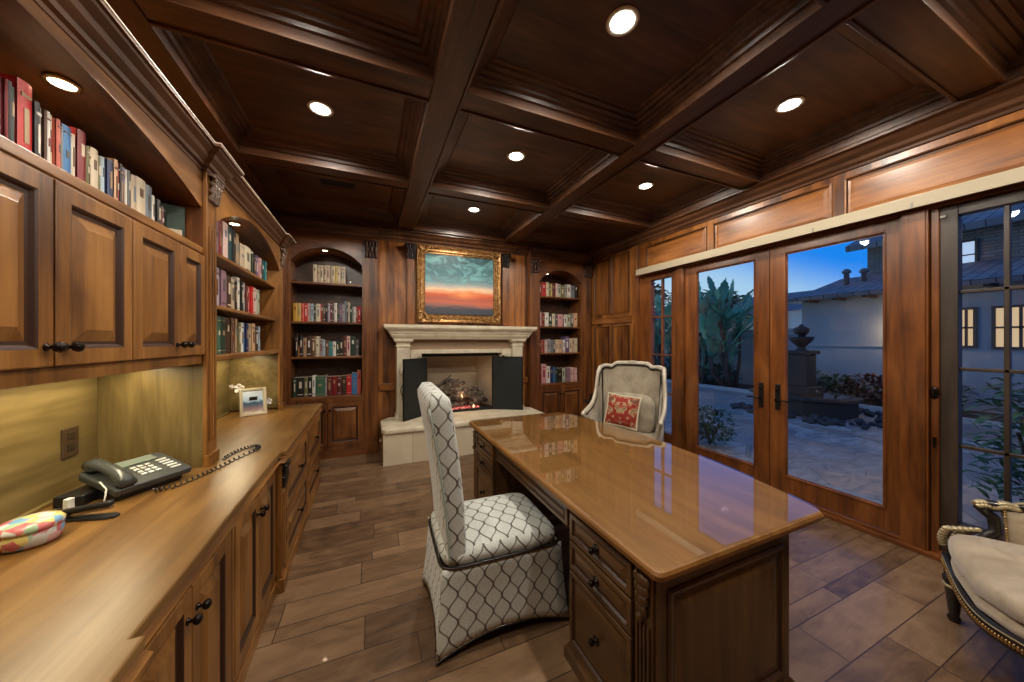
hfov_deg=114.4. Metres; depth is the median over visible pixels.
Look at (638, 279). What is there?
trim
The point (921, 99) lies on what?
trim
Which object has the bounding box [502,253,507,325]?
pilaster
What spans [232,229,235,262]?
book
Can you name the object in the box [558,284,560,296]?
book
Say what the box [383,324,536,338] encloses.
mantel shelf
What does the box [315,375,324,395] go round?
book
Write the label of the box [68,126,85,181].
book
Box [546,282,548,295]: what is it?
book
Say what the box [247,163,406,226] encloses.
trim
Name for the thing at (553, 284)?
book
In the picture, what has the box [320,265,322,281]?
book
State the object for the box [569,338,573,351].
book
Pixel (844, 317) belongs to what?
house wing
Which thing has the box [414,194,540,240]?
trim
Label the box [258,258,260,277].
book
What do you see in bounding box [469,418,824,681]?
writing desk
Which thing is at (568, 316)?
book
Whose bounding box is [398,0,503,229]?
trim
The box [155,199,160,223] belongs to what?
book
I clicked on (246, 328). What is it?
book
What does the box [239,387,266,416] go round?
photo frame
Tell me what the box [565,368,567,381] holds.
book
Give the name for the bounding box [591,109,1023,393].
wall
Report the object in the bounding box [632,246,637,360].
trim
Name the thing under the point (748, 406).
rock
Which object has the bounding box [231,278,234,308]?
book
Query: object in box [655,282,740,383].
plant
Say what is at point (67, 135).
book
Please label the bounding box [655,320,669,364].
plant
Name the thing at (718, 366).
shrub
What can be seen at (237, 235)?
book
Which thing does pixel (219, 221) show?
book
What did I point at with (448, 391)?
log
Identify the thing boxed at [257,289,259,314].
book
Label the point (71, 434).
socket
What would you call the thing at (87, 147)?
book
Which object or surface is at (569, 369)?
book
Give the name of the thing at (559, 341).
book
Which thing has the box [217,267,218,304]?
book
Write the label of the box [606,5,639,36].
recessed light
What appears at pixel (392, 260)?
wall
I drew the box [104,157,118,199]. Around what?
book
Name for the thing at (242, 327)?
book
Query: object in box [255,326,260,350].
book
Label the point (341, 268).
book
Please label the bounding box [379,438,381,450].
baseboard
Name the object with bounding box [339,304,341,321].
book
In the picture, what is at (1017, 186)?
trim
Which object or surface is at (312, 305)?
book
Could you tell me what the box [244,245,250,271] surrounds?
book
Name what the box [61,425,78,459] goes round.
wall outlet
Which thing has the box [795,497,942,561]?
trim
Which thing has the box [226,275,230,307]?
book
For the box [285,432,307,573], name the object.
base cabinet
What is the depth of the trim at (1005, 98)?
2.90 m
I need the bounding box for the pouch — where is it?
[0,510,66,553]
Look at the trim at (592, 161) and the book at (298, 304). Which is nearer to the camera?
the trim at (592, 161)
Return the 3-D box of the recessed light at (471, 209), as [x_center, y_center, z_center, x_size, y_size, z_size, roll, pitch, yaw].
[-0.503,-1.732,4.356,0.176,0.015,0.176,0,0,-23]
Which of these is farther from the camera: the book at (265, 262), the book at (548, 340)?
the book at (548, 340)
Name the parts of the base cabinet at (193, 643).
door, knob, knob, door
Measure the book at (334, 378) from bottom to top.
0.250 m
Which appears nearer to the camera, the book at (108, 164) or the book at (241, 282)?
the book at (108, 164)
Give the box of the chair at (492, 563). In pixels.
[417,382,569,665]
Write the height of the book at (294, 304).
0.236 m
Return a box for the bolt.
[929,386,939,398]
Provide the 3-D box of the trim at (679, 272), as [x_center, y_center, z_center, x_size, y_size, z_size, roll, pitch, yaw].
[2.247,0.285,4.331,0.168,2.530,0.120,0,0,-23]
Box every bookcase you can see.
[271,212,378,459]
[527,246,593,415]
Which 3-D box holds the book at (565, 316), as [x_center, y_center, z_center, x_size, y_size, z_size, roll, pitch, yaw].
[0.922,-0.363,5.962,0.060,0.214,0.149,0,0,-23]
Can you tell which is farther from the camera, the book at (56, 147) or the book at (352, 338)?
the book at (352, 338)
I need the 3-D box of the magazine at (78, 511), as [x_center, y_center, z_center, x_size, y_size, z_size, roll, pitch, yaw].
[-1.620,0.652,1.262,0.155,0.034,0.014,0,0,-9]
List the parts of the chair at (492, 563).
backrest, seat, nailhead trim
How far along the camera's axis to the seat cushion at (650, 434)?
3.70 m
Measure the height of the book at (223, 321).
0.243 m
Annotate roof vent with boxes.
[842,269,850,284]
[859,268,868,281]
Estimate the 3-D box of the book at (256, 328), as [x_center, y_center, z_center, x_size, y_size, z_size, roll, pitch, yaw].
[-2.261,-0.017,2.794,0.169,0.201,0.075,0,0,-23]
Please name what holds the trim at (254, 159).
attached to the ceiling
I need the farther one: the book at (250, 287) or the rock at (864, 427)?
the rock at (864, 427)
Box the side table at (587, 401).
[583,398,590,403]
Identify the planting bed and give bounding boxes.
[671,379,1023,423]
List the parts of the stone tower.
pane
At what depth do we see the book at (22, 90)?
0.96 m
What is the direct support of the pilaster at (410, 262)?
attached to the wall at (392, 260)
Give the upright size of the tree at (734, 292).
4.380 m
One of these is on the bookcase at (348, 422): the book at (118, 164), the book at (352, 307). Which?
the book at (352, 307)
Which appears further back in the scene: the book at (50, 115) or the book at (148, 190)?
the book at (148, 190)
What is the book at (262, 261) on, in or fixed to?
on the open bookshelf at (264, 367)
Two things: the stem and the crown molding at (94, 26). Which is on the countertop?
the stem
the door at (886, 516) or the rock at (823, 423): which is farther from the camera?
the rock at (823, 423)
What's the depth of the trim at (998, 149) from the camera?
2.34 m
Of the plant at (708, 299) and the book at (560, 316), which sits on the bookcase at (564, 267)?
the book at (560, 316)
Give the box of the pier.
[97,171,224,467]
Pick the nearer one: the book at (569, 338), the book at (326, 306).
the book at (326, 306)
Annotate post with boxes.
[275,458,290,593]
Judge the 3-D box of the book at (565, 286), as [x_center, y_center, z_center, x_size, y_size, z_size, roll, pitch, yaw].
[0.933,-0.889,5.963,0.052,0.226,0.163,0,0,-23]
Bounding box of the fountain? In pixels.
[749,324,864,419]
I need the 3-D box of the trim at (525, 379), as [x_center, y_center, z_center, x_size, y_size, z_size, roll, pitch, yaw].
[0.189,0.657,5.557,0.180,0.105,0.040,0,0,-23]
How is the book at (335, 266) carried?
on the bookcase at (348, 422)
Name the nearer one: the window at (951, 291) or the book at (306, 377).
the window at (951, 291)
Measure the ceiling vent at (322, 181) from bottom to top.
0.008 m
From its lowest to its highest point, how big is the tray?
0.040 m
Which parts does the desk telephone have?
coiled cord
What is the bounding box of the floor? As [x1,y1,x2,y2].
[244,450,1023,681]
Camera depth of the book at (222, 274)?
2.15 m
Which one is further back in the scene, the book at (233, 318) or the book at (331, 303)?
the book at (331, 303)
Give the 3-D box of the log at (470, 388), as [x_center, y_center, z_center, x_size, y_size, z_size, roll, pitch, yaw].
[-0.648,0.804,5.401,0.365,0.179,0.133,0,0,-23]
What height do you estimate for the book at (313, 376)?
0.272 m
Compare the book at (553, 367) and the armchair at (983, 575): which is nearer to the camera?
the armchair at (983, 575)
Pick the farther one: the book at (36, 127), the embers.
the embers
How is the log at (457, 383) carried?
on the log at (448, 391)
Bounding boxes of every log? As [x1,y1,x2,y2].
[434,375,455,387]
[440,379,464,390]
[442,387,456,395]
[444,380,451,389]
[447,393,480,401]
[448,391,462,400]
[450,400,465,407]
[454,388,478,403]
[458,389,485,397]
[462,385,483,394]
[469,393,487,406]
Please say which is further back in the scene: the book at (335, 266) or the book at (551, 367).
the book at (551, 367)
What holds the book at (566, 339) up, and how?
on the bookcase at (564, 267)
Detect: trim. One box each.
[106,0,281,213]
[151,26,428,181]
[168,0,453,81]
[238,151,649,230]
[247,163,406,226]
[281,212,583,251]
[378,75,1023,261]
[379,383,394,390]
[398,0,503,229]
[405,242,416,258]
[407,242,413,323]
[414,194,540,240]
[431,112,617,207]
[468,0,821,143]
[501,253,510,267]
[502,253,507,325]
[505,0,878,243]
[517,227,637,251]
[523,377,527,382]
[565,171,737,225]
[592,315,631,324]
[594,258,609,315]
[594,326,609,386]
[611,251,629,313]
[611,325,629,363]
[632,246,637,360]
[634,182,1023,278]
[637,278,639,360]
[646,226,706,266]
[656,23,952,181]
[675,267,684,449]
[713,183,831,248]
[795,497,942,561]
[815,0,1006,101]
[844,117,1023,213]
[900,209,930,550]
[924,0,1023,79]
[931,208,939,552]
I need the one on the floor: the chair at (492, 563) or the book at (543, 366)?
the chair at (492, 563)
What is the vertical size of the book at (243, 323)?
0.222 m
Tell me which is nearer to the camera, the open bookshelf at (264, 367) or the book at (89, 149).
the book at (89, 149)
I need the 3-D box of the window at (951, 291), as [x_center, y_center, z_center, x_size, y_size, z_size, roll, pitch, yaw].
[3.282,0.275,1.924,0.080,2.450,0.980,0,0,-23]
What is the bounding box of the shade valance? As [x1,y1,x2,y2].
[636,166,1023,275]
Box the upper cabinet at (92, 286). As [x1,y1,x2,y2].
[0,0,204,523]
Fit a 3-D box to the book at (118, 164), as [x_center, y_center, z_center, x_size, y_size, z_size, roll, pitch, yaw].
[-1.661,-0.611,1.302,0.157,0.211,0.016,0,0,-23]
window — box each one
[640,270,674,445]
[940,188,1023,550]
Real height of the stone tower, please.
5.800 m
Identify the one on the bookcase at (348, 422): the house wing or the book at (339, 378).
the book at (339, 378)
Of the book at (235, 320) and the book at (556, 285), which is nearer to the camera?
the book at (235, 320)
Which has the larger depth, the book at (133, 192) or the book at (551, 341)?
the book at (551, 341)
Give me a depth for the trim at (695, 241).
4.33 m
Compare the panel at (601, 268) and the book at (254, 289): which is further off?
the panel at (601, 268)
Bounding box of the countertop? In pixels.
[0,403,322,681]
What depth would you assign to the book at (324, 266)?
4.40 m
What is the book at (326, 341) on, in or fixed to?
on the bookcase at (348, 422)
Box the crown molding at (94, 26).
[34,0,295,248]
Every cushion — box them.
[605,392,654,432]
[632,431,654,438]
[948,534,1023,624]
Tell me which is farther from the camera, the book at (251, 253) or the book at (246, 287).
the book at (251, 253)
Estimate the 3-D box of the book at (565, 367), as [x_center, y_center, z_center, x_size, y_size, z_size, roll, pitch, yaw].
[1.043,0.603,6.020,0.052,0.253,0.170,0,0,-23]
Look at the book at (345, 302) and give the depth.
4.51 m
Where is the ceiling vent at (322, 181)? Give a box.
[319,178,354,188]
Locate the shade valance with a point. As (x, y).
(1013, 176)
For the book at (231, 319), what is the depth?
2.29 m
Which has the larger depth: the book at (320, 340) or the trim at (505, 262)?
the trim at (505, 262)
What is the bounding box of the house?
[655,290,812,331]
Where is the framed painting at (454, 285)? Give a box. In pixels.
[416,244,500,323]
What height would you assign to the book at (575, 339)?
0.255 m
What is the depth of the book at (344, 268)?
4.50 m
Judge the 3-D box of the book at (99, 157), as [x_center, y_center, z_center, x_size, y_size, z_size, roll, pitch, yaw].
[-1.633,-0.602,1.211,0.172,0.192,0.021,0,0,-23]
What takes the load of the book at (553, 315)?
on the bookcase at (564, 267)
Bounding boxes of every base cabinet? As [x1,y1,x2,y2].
[133,529,231,681]
[232,469,275,681]
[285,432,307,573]
[307,414,319,516]
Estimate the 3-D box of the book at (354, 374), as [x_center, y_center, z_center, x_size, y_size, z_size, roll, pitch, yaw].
[-2.199,0.585,4.611,0.067,0.289,0.154,0,0,-23]
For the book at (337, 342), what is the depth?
4.46 m
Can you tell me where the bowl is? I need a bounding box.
[788,337,814,350]
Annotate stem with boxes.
[229,384,286,404]
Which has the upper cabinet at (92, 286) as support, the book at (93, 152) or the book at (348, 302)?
the book at (93, 152)
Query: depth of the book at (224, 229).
2.19 m
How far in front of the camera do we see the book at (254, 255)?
2.77 m
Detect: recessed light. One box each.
[307,100,333,116]
[467,207,480,211]
[507,150,524,161]
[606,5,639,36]
[637,182,653,189]
[774,95,805,112]
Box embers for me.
[452,405,479,409]
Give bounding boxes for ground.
[665,382,1023,532]
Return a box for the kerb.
[667,379,1019,430]
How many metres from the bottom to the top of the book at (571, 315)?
0.227 m
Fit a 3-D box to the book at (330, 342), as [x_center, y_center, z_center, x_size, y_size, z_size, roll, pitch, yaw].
[-2.465,0.105,4.504,0.047,0.198,0.159,0,0,-23]
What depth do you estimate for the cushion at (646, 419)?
3.75 m
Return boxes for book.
[0,73,31,151]
[0,77,7,138]
[8,80,11,140]
[12,87,14,141]
[32,100,41,155]
[41,109,46,159]
[47,111,50,161]
[50,115,51,162]
[52,118,61,167]
[60,123,71,173]
[60,125,62,168]
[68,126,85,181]
[71,133,74,175]
[86,146,89,183]
[89,146,97,188]
[89,149,90,184]
[98,155,100,189]
[100,156,104,191]
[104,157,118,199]
[104,158,112,196]
[118,163,122,201]
[118,164,119,200]
[122,167,124,203]
[124,169,126,204]
[127,170,130,206]
[130,174,136,210]
[134,175,144,214]
[145,184,151,218]
[152,195,154,220]
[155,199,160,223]
[161,203,184,236]
[161,206,163,225]
[169,228,181,235]
[217,221,218,252]
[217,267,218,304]
[217,316,220,353]
[218,220,221,253]
[219,269,226,306]
[221,220,227,257]
[221,317,225,353]
[225,318,229,353]
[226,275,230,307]
[228,226,231,260]
[230,318,233,352]
[231,277,239,309]
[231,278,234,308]
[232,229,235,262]
[233,318,233,352]
[234,281,237,309]
[234,319,237,352]
[236,233,238,264]
[237,322,243,351]
[237,323,240,351]
[239,243,244,267]
[240,281,243,310]
[243,283,244,310]
[243,323,244,351]
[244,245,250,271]
[244,323,248,351]
[245,285,247,311]
[248,286,252,312]
[248,323,254,350]
[249,324,250,350]
[251,253,252,272]
[253,254,255,274]
[253,287,255,313]
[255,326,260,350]
[255,327,257,350]
[256,255,257,275]
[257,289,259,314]
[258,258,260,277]
[262,261,263,278]
[263,261,266,280]
[293,303,296,320]
[293,377,296,396]
[295,336,298,356]
[297,303,300,320]
[297,377,303,396]
[299,335,304,356]
[301,303,303,320]
[303,338,306,356]
[304,303,307,320]
[304,376,307,396]
[307,336,311,356]
[308,303,309,320]
[308,376,311,395]
[311,304,313,321]
[312,336,315,355]
[312,375,316,395]
[313,264,316,281]
[314,304,315,321]
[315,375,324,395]
[316,304,320,321]
[316,336,320,355]
[317,265,319,281]
[319,339,323,355]
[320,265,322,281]
[322,304,323,321]
[323,265,325,282]
[323,340,324,355]
[325,305,327,321]
[325,340,329,355]
[325,374,327,395]
[326,265,329,282]
[327,376,331,394]
[328,303,329,321]
[329,341,333,355]
[330,265,331,282]
[330,302,333,321]
[332,266,334,282]
[332,375,337,394]
[333,342,335,355]
[334,303,336,321]
[335,266,336,282]
[336,341,338,355]
[337,266,339,283]
[337,304,338,321]
[337,375,341,394]
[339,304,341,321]
[339,339,342,355]
[340,267,342,283]
[342,304,344,321]
[342,375,345,394]
[343,267,345,283]
[343,336,346,355]
[345,302,346,321]
[346,374,351,393]
[347,336,349,355]
[348,302,349,321]
[350,306,352,321]
[350,336,355,355]
[352,307,353,321]
[352,372,356,393]
[354,307,355,321]
[356,306,357,321]
[356,340,358,355]
[357,370,360,393]
[358,306,360,322]
[540,364,545,382]
[541,282,545,295]
[541,313,544,325]
[543,339,549,352]
[544,312,548,325]
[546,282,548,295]
[546,366,549,382]
[549,314,551,325]
[550,283,554,296]
[550,340,552,352]
[550,366,552,382]
[552,314,554,325]
[553,367,554,382]
[555,284,557,296]
[555,314,557,325]
[555,340,557,352]
[557,368,561,381]
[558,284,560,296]
[558,314,562,326]
[558,340,561,352]
[560,337,568,351]
[560,367,564,381]
[561,285,563,296]
[562,340,564,351]
[563,367,570,381]
[564,285,566,296]
[564,315,566,326]
[565,367,572,381]
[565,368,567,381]
[567,285,570,297]
[567,315,569,326]
[568,314,572,326]
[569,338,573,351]
[569,339,571,351]
[571,285,573,297]
[571,313,576,326]
[573,285,577,297]
[574,338,576,351]
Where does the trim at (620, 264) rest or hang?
attached to the wall at (837, 181)
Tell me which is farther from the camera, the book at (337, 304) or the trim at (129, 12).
the book at (337, 304)
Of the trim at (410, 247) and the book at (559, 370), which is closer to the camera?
the trim at (410, 247)
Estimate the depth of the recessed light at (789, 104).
2.41 m
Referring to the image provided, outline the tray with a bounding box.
[452,403,491,411]
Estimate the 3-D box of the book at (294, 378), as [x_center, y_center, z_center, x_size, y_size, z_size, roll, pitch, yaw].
[-2.843,0.603,4.343,0.038,0.252,0.166,0,0,-23]
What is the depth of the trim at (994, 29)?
1.75 m
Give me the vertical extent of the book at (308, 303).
0.238 m
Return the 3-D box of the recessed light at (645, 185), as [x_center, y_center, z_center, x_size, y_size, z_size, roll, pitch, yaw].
[1.493,-1.732,3.691,0.176,0.015,0.176,0,0,-23]
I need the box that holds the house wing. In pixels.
[788,255,1023,416]
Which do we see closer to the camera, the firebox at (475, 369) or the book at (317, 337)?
the book at (317, 337)
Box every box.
[53,484,99,509]
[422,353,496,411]
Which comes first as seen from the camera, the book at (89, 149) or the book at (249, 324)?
the book at (89, 149)
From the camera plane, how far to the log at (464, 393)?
5.27 m
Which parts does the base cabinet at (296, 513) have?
drawer, drawer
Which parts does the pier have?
panel, panel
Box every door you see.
[400,358,426,421]
[492,356,522,409]
[685,248,769,485]
[770,217,899,534]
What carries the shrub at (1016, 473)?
on the ground
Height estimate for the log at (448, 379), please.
0.215 m
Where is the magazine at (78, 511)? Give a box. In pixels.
[69,505,113,516]
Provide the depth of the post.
2.03 m
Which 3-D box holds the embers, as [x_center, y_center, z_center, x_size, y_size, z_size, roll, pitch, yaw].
[-0.851,1.047,5.164,0.756,0.051,0.184,0,0,-23]
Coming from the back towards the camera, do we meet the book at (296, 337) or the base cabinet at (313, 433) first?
the book at (296, 337)
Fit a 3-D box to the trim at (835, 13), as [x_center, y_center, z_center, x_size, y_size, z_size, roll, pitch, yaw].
[1.356,-1.660,2.080,0.208,0.160,7.350,0,0,-23]
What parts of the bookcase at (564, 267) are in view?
door, panel, shelf, shelf, shelf, crown, shelf, frame, door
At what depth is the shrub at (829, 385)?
8.62 m
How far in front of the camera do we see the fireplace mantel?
4.86 m
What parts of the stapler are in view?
arm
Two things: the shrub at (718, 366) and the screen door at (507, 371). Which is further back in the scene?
the shrub at (718, 366)
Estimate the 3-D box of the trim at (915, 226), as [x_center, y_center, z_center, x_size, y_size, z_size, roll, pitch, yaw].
[3.044,0.285,2.474,0.173,2.530,0.142,0,0,-23]
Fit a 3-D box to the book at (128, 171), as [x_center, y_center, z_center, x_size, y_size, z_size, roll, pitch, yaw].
[-1.687,-0.612,1.361,0.163,0.212,0.017,0,0,-23]
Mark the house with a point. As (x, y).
(794, 310)
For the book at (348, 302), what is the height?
0.273 m
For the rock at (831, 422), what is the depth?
6.16 m
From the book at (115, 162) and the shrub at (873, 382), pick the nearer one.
the book at (115, 162)
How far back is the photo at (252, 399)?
3.03 m
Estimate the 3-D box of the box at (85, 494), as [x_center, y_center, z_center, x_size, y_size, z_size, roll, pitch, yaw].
[-1.824,0.657,1.376,0.111,0.045,0.214,0,0,-13]
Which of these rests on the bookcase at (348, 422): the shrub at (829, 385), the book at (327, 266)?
the book at (327, 266)
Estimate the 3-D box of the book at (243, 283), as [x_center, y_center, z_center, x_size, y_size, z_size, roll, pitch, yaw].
[-2.134,-0.332,2.504,0.170,0.226,0.045,0,0,-23]
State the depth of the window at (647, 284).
4.79 m
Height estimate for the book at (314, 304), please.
0.233 m
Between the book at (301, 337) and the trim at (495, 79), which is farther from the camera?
the book at (301, 337)
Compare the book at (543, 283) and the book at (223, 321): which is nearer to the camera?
the book at (223, 321)
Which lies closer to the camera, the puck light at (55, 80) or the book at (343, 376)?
the puck light at (55, 80)
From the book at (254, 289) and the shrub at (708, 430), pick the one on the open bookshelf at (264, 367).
the book at (254, 289)
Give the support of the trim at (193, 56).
attached to the ceiling
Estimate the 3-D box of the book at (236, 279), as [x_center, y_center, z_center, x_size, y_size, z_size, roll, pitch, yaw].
[-2.099,-0.344,2.410,0.168,0.249,0.060,0,0,-23]
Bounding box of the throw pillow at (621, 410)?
[603,392,641,430]
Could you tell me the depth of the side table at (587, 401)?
5.08 m
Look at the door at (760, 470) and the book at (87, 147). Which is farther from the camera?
the door at (760, 470)
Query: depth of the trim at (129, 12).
2.00 m
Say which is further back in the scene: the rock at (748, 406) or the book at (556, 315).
the rock at (748, 406)
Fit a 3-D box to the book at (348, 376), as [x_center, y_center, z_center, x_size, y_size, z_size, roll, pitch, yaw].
[-2.265,0.599,4.597,0.064,0.260,0.166,0,0,-23]
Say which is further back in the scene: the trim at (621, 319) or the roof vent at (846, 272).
the roof vent at (846, 272)
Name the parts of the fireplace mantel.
pilaster leg, pilaster leg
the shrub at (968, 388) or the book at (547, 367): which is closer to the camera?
the book at (547, 367)
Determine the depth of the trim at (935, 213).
2.36 m
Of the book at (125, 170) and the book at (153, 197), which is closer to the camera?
the book at (125, 170)
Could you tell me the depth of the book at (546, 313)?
5.73 m
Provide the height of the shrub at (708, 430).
0.582 m
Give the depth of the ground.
4.73 m
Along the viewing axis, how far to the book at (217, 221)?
2.10 m
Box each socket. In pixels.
[68,431,75,439]
[68,442,75,450]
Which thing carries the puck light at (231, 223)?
attached to the open bookshelf at (264, 367)
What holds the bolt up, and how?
attached to the wall at (837, 181)
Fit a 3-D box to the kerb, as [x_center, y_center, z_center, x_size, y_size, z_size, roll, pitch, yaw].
[7.039,1.540,10.105,0.080,0.140,19.000,0,0,-23]
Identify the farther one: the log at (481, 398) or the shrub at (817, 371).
the shrub at (817, 371)
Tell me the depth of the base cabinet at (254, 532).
1.62 m
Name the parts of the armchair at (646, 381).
arm rail, backrest, frame, arm rail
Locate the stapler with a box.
[62,499,119,521]
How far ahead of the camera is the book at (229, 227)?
2.28 m
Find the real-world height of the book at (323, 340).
0.217 m
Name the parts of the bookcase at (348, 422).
door, crown, shelf, frame, shelf, shelf, shelf, panel, panel, door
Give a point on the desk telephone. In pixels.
(127, 478)
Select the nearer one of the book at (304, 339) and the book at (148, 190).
the book at (148, 190)
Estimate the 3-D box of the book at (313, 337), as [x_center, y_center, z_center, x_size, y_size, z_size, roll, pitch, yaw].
[-2.647,0.070,4.422,0.047,0.268,0.157,0,0,-23]
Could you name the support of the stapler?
on the countertop
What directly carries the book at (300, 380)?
on the bookcase at (348, 422)
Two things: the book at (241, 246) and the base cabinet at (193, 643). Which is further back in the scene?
the book at (241, 246)
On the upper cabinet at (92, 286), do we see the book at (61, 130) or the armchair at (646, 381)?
the book at (61, 130)
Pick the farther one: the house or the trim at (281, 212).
the house
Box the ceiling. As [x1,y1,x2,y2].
[205,0,1023,239]
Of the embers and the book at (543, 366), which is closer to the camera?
the embers
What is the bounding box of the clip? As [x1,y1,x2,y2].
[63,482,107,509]
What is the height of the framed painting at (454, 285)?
1.145 m
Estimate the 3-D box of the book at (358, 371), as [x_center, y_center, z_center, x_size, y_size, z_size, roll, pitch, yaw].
[-2.148,0.567,4.640,0.047,0.323,0.158,0,0,-23]
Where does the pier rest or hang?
on the countertop
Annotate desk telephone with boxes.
[78,444,260,500]
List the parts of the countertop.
edge moulding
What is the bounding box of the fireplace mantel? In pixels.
[383,324,536,419]
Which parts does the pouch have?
lid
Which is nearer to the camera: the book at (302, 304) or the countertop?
the countertop
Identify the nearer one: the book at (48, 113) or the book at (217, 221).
the book at (48, 113)
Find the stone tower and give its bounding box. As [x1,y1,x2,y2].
[845,203,1023,275]
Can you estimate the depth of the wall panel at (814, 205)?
3.28 m
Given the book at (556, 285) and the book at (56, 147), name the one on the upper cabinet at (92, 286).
the book at (56, 147)
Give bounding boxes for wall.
[378,240,526,449]
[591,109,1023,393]
[656,328,807,384]
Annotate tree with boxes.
[655,283,671,331]
[701,289,753,329]
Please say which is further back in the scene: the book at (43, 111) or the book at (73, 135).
the book at (73, 135)
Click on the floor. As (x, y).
(354, 605)
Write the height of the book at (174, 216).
0.190 m
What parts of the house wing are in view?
pane, pane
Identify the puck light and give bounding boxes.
[41,72,82,93]
[227,221,241,225]
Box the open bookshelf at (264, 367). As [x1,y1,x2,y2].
[217,189,287,416]
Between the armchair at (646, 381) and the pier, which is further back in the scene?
the armchair at (646, 381)
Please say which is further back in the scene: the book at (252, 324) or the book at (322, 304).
the book at (322, 304)
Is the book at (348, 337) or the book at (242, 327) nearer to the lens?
the book at (242, 327)
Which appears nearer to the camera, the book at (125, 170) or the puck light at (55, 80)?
the puck light at (55, 80)
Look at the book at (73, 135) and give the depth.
1.13 m
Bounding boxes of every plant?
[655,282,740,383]
[655,294,702,379]
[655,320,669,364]
[699,276,753,387]
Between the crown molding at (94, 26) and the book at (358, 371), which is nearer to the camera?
the crown molding at (94, 26)
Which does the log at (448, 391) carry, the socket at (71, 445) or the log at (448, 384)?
the log at (448, 384)
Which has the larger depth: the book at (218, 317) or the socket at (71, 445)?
the book at (218, 317)
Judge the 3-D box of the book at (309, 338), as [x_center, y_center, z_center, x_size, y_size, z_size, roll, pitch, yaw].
[-2.696,0.069,4.405,0.054,0.270,0.170,0,0,-23]
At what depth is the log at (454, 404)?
5.15 m
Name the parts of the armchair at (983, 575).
leg, seat rail, arm, panel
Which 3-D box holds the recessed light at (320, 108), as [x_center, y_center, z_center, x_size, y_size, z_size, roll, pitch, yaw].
[-1.431,-1.732,2.465,0.176,0.015,0.176,0,0,-23]
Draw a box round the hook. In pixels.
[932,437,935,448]
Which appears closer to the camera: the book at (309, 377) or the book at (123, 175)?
the book at (123, 175)
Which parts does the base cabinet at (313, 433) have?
drawer, drawer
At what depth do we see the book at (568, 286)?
5.92 m
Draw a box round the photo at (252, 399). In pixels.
[243,390,262,413]
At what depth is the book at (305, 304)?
4.32 m
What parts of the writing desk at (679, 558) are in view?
drawer, drawer, drawer, moulding, pencil drawer, knob, knob, knob, drawer, drawer, drawer, moulding, panel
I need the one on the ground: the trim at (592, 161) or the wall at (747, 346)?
the wall at (747, 346)
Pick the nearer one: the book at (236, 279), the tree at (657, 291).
the book at (236, 279)
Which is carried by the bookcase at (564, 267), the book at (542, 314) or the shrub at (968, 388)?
the book at (542, 314)
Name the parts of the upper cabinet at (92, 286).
door, splash panel, knob, knob, door, shelf rail, door, knob, knob, door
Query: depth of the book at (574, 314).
5.97 m
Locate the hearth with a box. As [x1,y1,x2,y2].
[380,407,542,466]
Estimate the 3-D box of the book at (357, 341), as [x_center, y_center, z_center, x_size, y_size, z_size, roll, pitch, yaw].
[-2.167,0.092,4.629,0.040,0.225,0.157,0,0,-23]
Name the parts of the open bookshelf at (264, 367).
shelf, shelf, splash panel, shelf, panel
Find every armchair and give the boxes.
[581,360,666,441]
[937,499,1023,658]
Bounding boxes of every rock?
[746,404,752,408]
[821,421,828,425]
[826,419,836,424]
[854,418,864,422]
[861,425,868,429]
[869,421,876,425]
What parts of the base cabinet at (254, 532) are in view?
door, knob, knob, door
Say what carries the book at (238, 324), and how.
on the open bookshelf at (264, 367)
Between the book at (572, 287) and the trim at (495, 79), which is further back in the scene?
the book at (572, 287)
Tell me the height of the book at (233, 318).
0.244 m
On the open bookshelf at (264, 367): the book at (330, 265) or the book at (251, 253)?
the book at (251, 253)
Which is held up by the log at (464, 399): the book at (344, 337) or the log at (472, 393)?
the log at (472, 393)
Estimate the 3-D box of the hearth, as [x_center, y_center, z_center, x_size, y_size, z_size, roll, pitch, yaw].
[-0.673,1.320,4.816,2.310,0.460,0.720,0,0,-23]
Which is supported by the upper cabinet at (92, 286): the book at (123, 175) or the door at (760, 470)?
the book at (123, 175)
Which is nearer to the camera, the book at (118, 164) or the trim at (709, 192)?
the book at (118, 164)
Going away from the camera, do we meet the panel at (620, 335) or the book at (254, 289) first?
the book at (254, 289)
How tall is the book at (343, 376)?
0.252 m
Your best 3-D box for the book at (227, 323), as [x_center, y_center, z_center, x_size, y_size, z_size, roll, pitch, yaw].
[-2.013,-0.037,2.218,0.172,0.242,0.075,0,0,-23]
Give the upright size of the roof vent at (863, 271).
0.620 m
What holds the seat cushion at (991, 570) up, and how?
on the armchair at (983, 575)
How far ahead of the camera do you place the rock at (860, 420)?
6.10 m
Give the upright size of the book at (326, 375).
0.268 m
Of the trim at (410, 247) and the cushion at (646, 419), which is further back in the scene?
the trim at (410, 247)
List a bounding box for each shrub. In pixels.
[655,358,669,374]
[699,363,742,385]
[699,405,737,446]
[816,368,826,390]
[816,373,868,397]
[836,373,882,403]
[962,368,1023,501]
[962,379,978,411]
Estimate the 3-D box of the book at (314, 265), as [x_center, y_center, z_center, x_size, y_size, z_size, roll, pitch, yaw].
[-2.636,-0.894,4.432,0.040,0.236,0.170,0,0,-23]
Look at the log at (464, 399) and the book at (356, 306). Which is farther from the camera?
the log at (464, 399)
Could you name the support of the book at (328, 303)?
on the bookcase at (348, 422)

